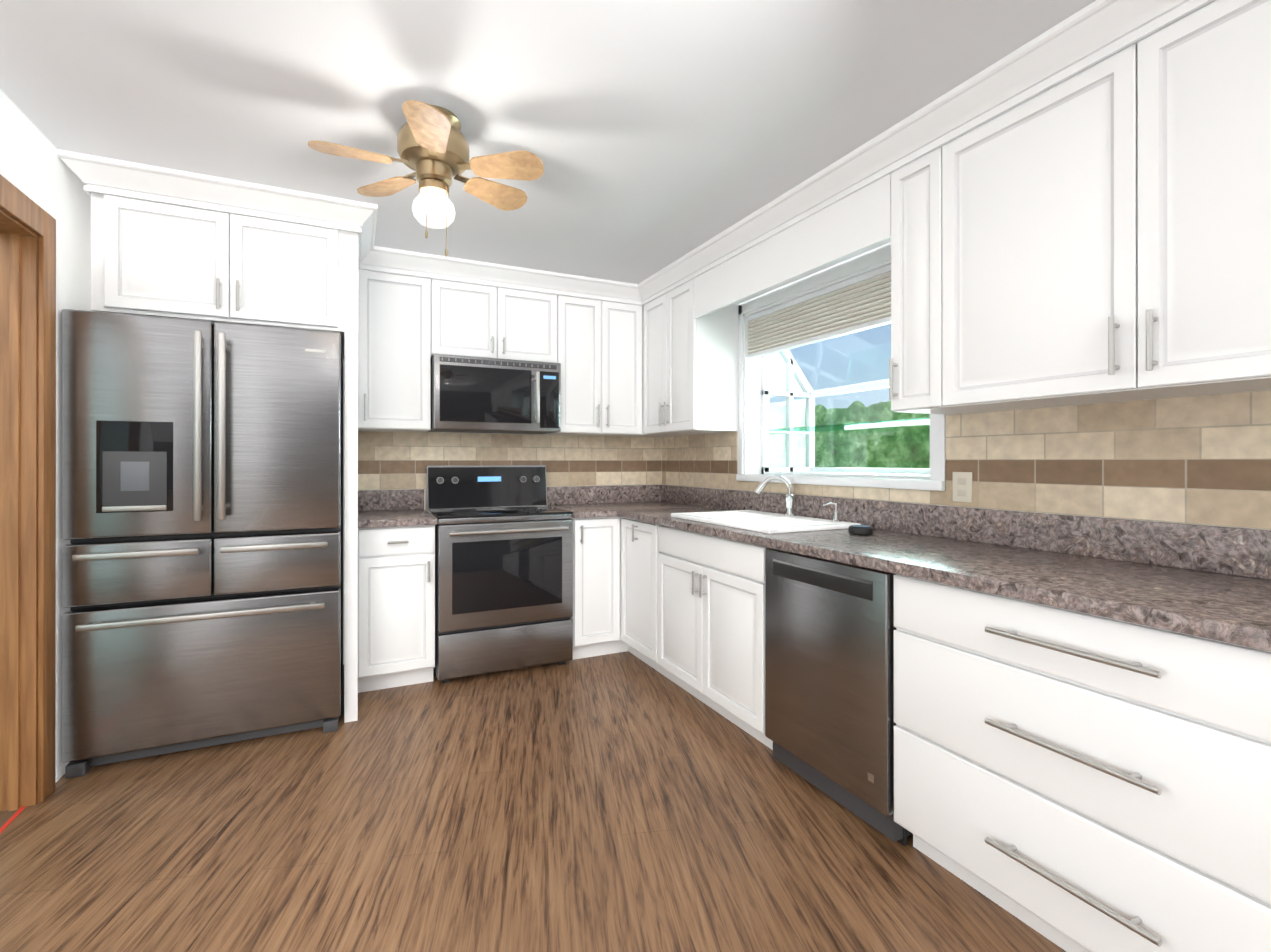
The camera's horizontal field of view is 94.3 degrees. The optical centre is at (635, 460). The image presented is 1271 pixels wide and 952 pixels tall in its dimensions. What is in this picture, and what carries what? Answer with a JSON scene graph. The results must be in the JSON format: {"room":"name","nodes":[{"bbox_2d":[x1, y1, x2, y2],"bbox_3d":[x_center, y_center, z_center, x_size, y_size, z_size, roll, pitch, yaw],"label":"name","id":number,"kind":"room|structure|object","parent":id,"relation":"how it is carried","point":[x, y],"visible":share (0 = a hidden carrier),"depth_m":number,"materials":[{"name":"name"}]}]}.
{"room":"kitchen","nodes":[
{"label":"kitchen","id":0,"kind":"room"},
{"bbox_2d":[0,89,91,782],"bbox_3d":[-1.453,0.017,0.557,0.120,2.400,5.850,0,0,-26],"label":"wall","id":1,"kind":"structure","parent":0,"point":[38,171],"depth_m":2.25,"materials":[{"name":"white paint"}]},
{"bbox_2d":[0,174,55,811],"bbox_3d":[-1.998,0.161,1.689,0.156,2.115,1.035,0,0,-26],"label":"door frame","id":2,"kind":"structure","parent":1,"relation":"attached to","point":[27,489],"depth_m":2.08,"materials":[{"name":"brown wood"}]},
{"bbox_2d":[56,149,377,239],"bbox_3d":[-1.710,-1.121,2.504,1.125,0.115,0.080,0,0,-26],"label":"crown molding","id":3,"kind":"structure","parent":1,"relation":"attached to","point":[103,175],"depth_m":2.48,"materials":[{"name":"white wood"}]},
{"bbox_2d":[343,360,659,664],"bbox_3d":[-1.224,0.021,3.848,3.090,2.400,0.120,0,0,-26],"label":"wall","id":4,"kind":"structure","parent":0,"point":[343,360],"depth_m":3.53,"materials":[{"name":"white paint"}]},
{"bbox_2d":[91,192,362,363],"bbox_3d":[-1.922,-0.838,2.944,0.965,0.475,0.898,0,0,-26],"label":"upper cabinet","id":5,"kind":"object","parent":4,"relation":"attached to","point":[149,258],"depth_m":2.52,"materials":[{"name":"white wood"}]},
{"bbox_2d":[358,236,379,267],"bbox_3d":[-1.363,-1.120,2.987,0.080,0.115,0.450,0,0,-26],"label":"crown molding","id":6,"kind":"structure","parent":4,"relation":"attached to","point":[368,254],"depth_m":3.24,"materials":[{"name":"white wood"}]},
{"bbox_2d":[355,270,434,431],"bbox_3d":[-1.437,-0.627,3.497,0.389,0.896,0.322,0,0,-26],"label":"upper cabinet","id":7,"kind":"object","parent":4,"relation":"attached to","point":[393,364],"depth_m":3.36,"materials":[{"name":"white wood"}]},
{"bbox_2d":[435,279,558,362],"bbox_3d":[-0.915,-0.847,3.749,0.770,0.455,0.322,0,0,-26],"label":"upper cabinet","id":8,"kind":"object","parent":4,"relation":"attached to","point":[474,320],"depth_m":3.60,"materials":[{"name":"white wood"}]},
{"bbox_2d":[427,354,560,433],"bbox_3d":[-0.885,-0.396,3.687,0.758,0.430,0.456,0,0,-26],"label":"microwave","id":9,"kind":"object","parent":8,"relation":"attached to","point":[470,394],"visible":1,"depth_m":3.51,"materials":[{"name":"grey"}]},
{"bbox_2d":[358,247,635,303],"bbox_3d":[-0.767,-1.120,3.598,1.685,0.115,0.080,0,0,-26],"label":"crown molding","id":10,"kind":"structure","parent":4,"relation":"attached to","point":[395,261],"depth_m":3.57,"materials":[{"name":"white wood"}]},
{"bbox_2d":[358,431,661,510],"bbox_3d":[-0.749,0.071,4.003,2.070,0.501,0.009,0,0,-26],"label":"tile backsplash","id":11,"kind":"structure","parent":4,"relation":"attached to","point":[386,460],"depth_m":3.96,"materials":[{"name":"beige tile"}]},
{"bbox_2d":[543,295,642,435],"bbox_3d":[-0.295,-0.626,4.048,0.607,0.896,0.322,0,0,-26],"label":"upper cabinet","id":12,"kind":"object","parent":4,"relation":"attached to","point":[601,342],"depth_m":3.90,"materials":[{"name":"white wood"}]},
{"bbox_2d":[0,651,1065,951],"bbox_3d":[-1.053,1.247,0.681,5.790,0.062,5.970,0,0,-26],"label":"floor","id":13,"kind":"structure","parent":0,"point":[626,801],"depth_m":1.87,"materials":[{"name":"brown wood"}]},
{"bbox_2d":[61,309,342,778],"bbox_3d":[-1.946,0.320,2.837,0.952,1.800,0.983,0,0,-26],"label":"fridge","id":14,"kind":"object","parent":13,"relation":"on","point":[202,550],"visible":0.98,"depth_m":2.42,"materials":[{"name":"grey metal"}]},
{"bbox_2d":[358,525,434,692],"bbox_3d":[-1.380,0.783,3.364,0.380,0.876,0.608,0,0,-26],"label":"base cabinet","id":15,"kind":"object","parent":13,"relation":"on","point":[396,565],"depth_m":3.10,"materials":[{"name":"white wood"}]},
{"bbox_2d":[358,489,436,527],"bbox_3d":[-1.371,0.262,3.353,0.385,0.163,0.637,0,0,-26],"label":"countertop","id":16,"kind":"structure","parent":15,"relation":"on","point":[376,508],"depth_m":3.56,"materials":[{"name":"stone"}]},
{"bbox_2d":[426,465,572,682],"bbox_3d":[-0.827,0.626,3.565,0.764,1.190,0.652,0,0,-26],"label":"range","id":17,"kind":"object","parent":13,"relation":"on","point":[503,584],"visible":0.96,"depth_m":3.36,"materials":[{"name":"grey metal"}]},
{"bbox_2d":[571,517,617,659],"bbox_3d":[-0.362,0.784,3.855,0.300,0.876,0.608,0,0,-26],"label":"base cabinet","id":18,"kind":"object","parent":13,"relation":"on","point":[595,540],"depth_m":3.58,"materials":[{"name":"white wood"}]},
{"bbox_2d":[547,485,617,518],"bbox_3d":[-0.371,0.263,3.833,0.275,0.163,0.641,0,0,-26],"label":"countertop","id":19,"kind":"structure","parent":18,"relation":"on","point":[584,501],"depth_m":4.11,"materials":[{"name":"stone"}]},
{"bbox_2d":[618,485,1270,651],"bbox_3d":[0.926,0.261,2.212,0.652,0.163,4.687,0,0,-26],"label":"countertop","id":20,"kind":"structure","parent":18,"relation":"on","point":[1209,582],"depth_m":1.75,"materials":[{"name":"stone"}]},
{"bbox_2d":[671,510,860,533],"bbox_3d":[0.606,0.385,2.930,0.520,0.200,0.840,0,0,-26],"label":"sink","id":21,"kind":"object","parent":20,"relation":"in","point":[763,522],"visible":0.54,"depth_m":2.89,"materials":[{"name":"white ceramic"}]},
{"bbox_2d":[823,502,840,521],"bbox_3d":[0.913,0.239,2.725,0.084,0.090,0.046,0,0,-26],"label":"soap dispenser","id":22,"kind":"object","parent":21,"relation":"on","point":[836,516],"visible":1,"depth_m":2.72,"materials":[{"name":"silver metal"}]},
{"bbox_2d":[755,475,795,516],"bbox_3d":[0.741,0.179,3.045,0.216,0.212,0.148,0,0,-26],"label":"faucet","id":23,"kind":"object","parent":20,"relation":"on","point":[790,500],"visible":1,"depth_m":3.01,"materials":[{"name":"silver metal"}]},
{"bbox_2d":[848,525,872,534],"bbox_3d":[0.929,0.287,2.432,0.098,0.034,0.098,0,0,-26],"label":"speaker","id":24,"kind":"object","parent":20,"relation":"on","point":[860,530],"visible":1,"depth_m":2.40,"materials":[{"name":"black plastic"}]},
{"bbox_2d":[618,517,753,684],"bbox_3d":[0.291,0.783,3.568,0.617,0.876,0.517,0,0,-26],"label":"base cabinet","id":25,"kind":"object","parent":13,"relation":"on","point":[686,598],"depth_m":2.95,"materials":[{"name":"white wood"}]},
{"bbox_2d":[765,548,912,845],"bbox_3d":[0.917,0.785,2.231,0.597,0.868,0.602,0,0,-26],"label":"dishwasher","id":26,"kind":"object","parent":13,"relation":"on","point":[830,628],"visible":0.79,"depth_m":2.03,"materials":[{"name":"grey metal"}]},
{"bbox_2d":[894,574,1270,951],"bbox_3d":[1.289,0.781,1.498,0.617,0.876,1.011,0,0,-26],"label":"base cabinet","id":27,"kind":"object","parent":13,"relation":"on","point":[1070,781],"depth_m":1.33,"materials":[{"name":"white wood"}]},
{"bbox_2d":[0,0,1214,299],"bbox_3d":[0.037,-1.232,1.210,3.370,0.100,5.970,0,0,-26],"label":"ceiling","id":28,"kind":"structure","parent":0,"point":[654,136],"depth_m":1.89,"materials":[{"name":"white paint"}]},
{"bbox_2d":[308,100,543,256],"bbox_3d":[-0.697,-0.938,2.011,0.742,0.485,0.710,0,0,-26],"label":"ceiling fan","id":29,"kind":"object","parent":28,"relation":"attached to","point":[433,150],"visible":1,"depth_m":1.99,"materials":[{"name":"brown wood"}]},
{"bbox_2d":[660,242,1265,529],"bbox_3d":[1.475,0.019,1.968,0.120,2.400,5.850,0,0,-26],"label":"wall","id":30,"kind":"structure","parent":0,"point":[890,242],"depth_m":2.76,"materials":[{"name":"white paint"}]},
{"bbox_2d":[643,274,742,435],"bbox_3d":[0.337,-0.626,3.815,0.321,0.896,0.686,0,0,-26],"label":"upper cabinet","id":31,"kind":"object","parent":30,"relation":"attached to","point":[690,331],"depth_m":3.54,"materials":[{"name":"white wood"}]},
{"bbox_2d":[736,244,945,490],"bbox_3d":[1.154,-0.410,3.060,0.550,1.060,1.376,0,0,-26],"label":"garden window","id":32,"kind":"structure","parent":30,"relation":"in","point":[754,395],"depth_m":3.43,"materials":[{"name":"white plastic"}]},
{"bbox_2d":[747,264,890,358],"bbox_3d":[0.958,-0.739,2.979,0.045,0.250,1.244,0,0,-26],"label":"window shade","id":33,"kind":"object","parent":32,"relation":"attached to","point":[862,302],"visible":0.62,"depth_m":2.96,"materials":[{"name":"beige fabric"}]},
{"bbox_2d":[634,0,1213,305],"bbox_3d":[0.964,-1.121,2.053,0.080,0.115,4.365,0,0,-26],"label":"crown molding","id":34,"kind":"structure","parent":30,"relation":"attached to","point":[1086,38],"depth_m":1.91,"materials":[{"name":"white wood"}]},
{"bbox_2d":[883,150,974,414],"bbox_3d":[1.135,-0.628,2.159,0.321,0.896,0.210,0,0,-26],"label":"upper cabinet","id":35,"kind":"object","parent":30,"relation":"attached to","point":[908,191],"depth_m":2.10,"materials":[{"name":"white wood"}]},
{"bbox_2d":[662,390,1270,529],"bbox_3d":[1.216,-0.001,2.353,0.009,0.358,4.689,0,0,-26],"label":"tile backsplash","id":36,"kind":"structure","parent":30,"relation":"attached to","point":[1202,459],"depth_m":1.85,"materials":[{"name":"beige tile"}]},
{"bbox_2d":[953,472,971,502],"bbox_3d":[1.253,0.102,2.260,0.006,0.115,0.080,0,0,-26],"label":"electrical outlet plate","id":37,"kind":"object","parent":36,"relation":"attached to","point":[962,486],"visible":1,"depth_m":2.26,"materials":[{"name":"beige plastic"}]},
{"bbox_2d":[935,0,1270,412],"bbox_3d":[1.419,-0.629,1.569,0.321,0.896,1.100,0,0,-26],"label":"upper cabinet","id":38,"kind":"object","parent":30,"relation":"attached to","point":[1099,232],"depth_m":1.53,"materials":[{"name":"white wood"}]},
{"label":"outside","id":39,"kind":"structure","parent":0,"visible":0},
{"bbox_2d":[769,323,929,467],"bbox_3d":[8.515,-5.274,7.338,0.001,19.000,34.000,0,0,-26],"label":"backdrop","id":40,"kind":"structure","parent":39,"point":[836,366],"depth_m":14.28,"materials":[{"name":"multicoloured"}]}
]}

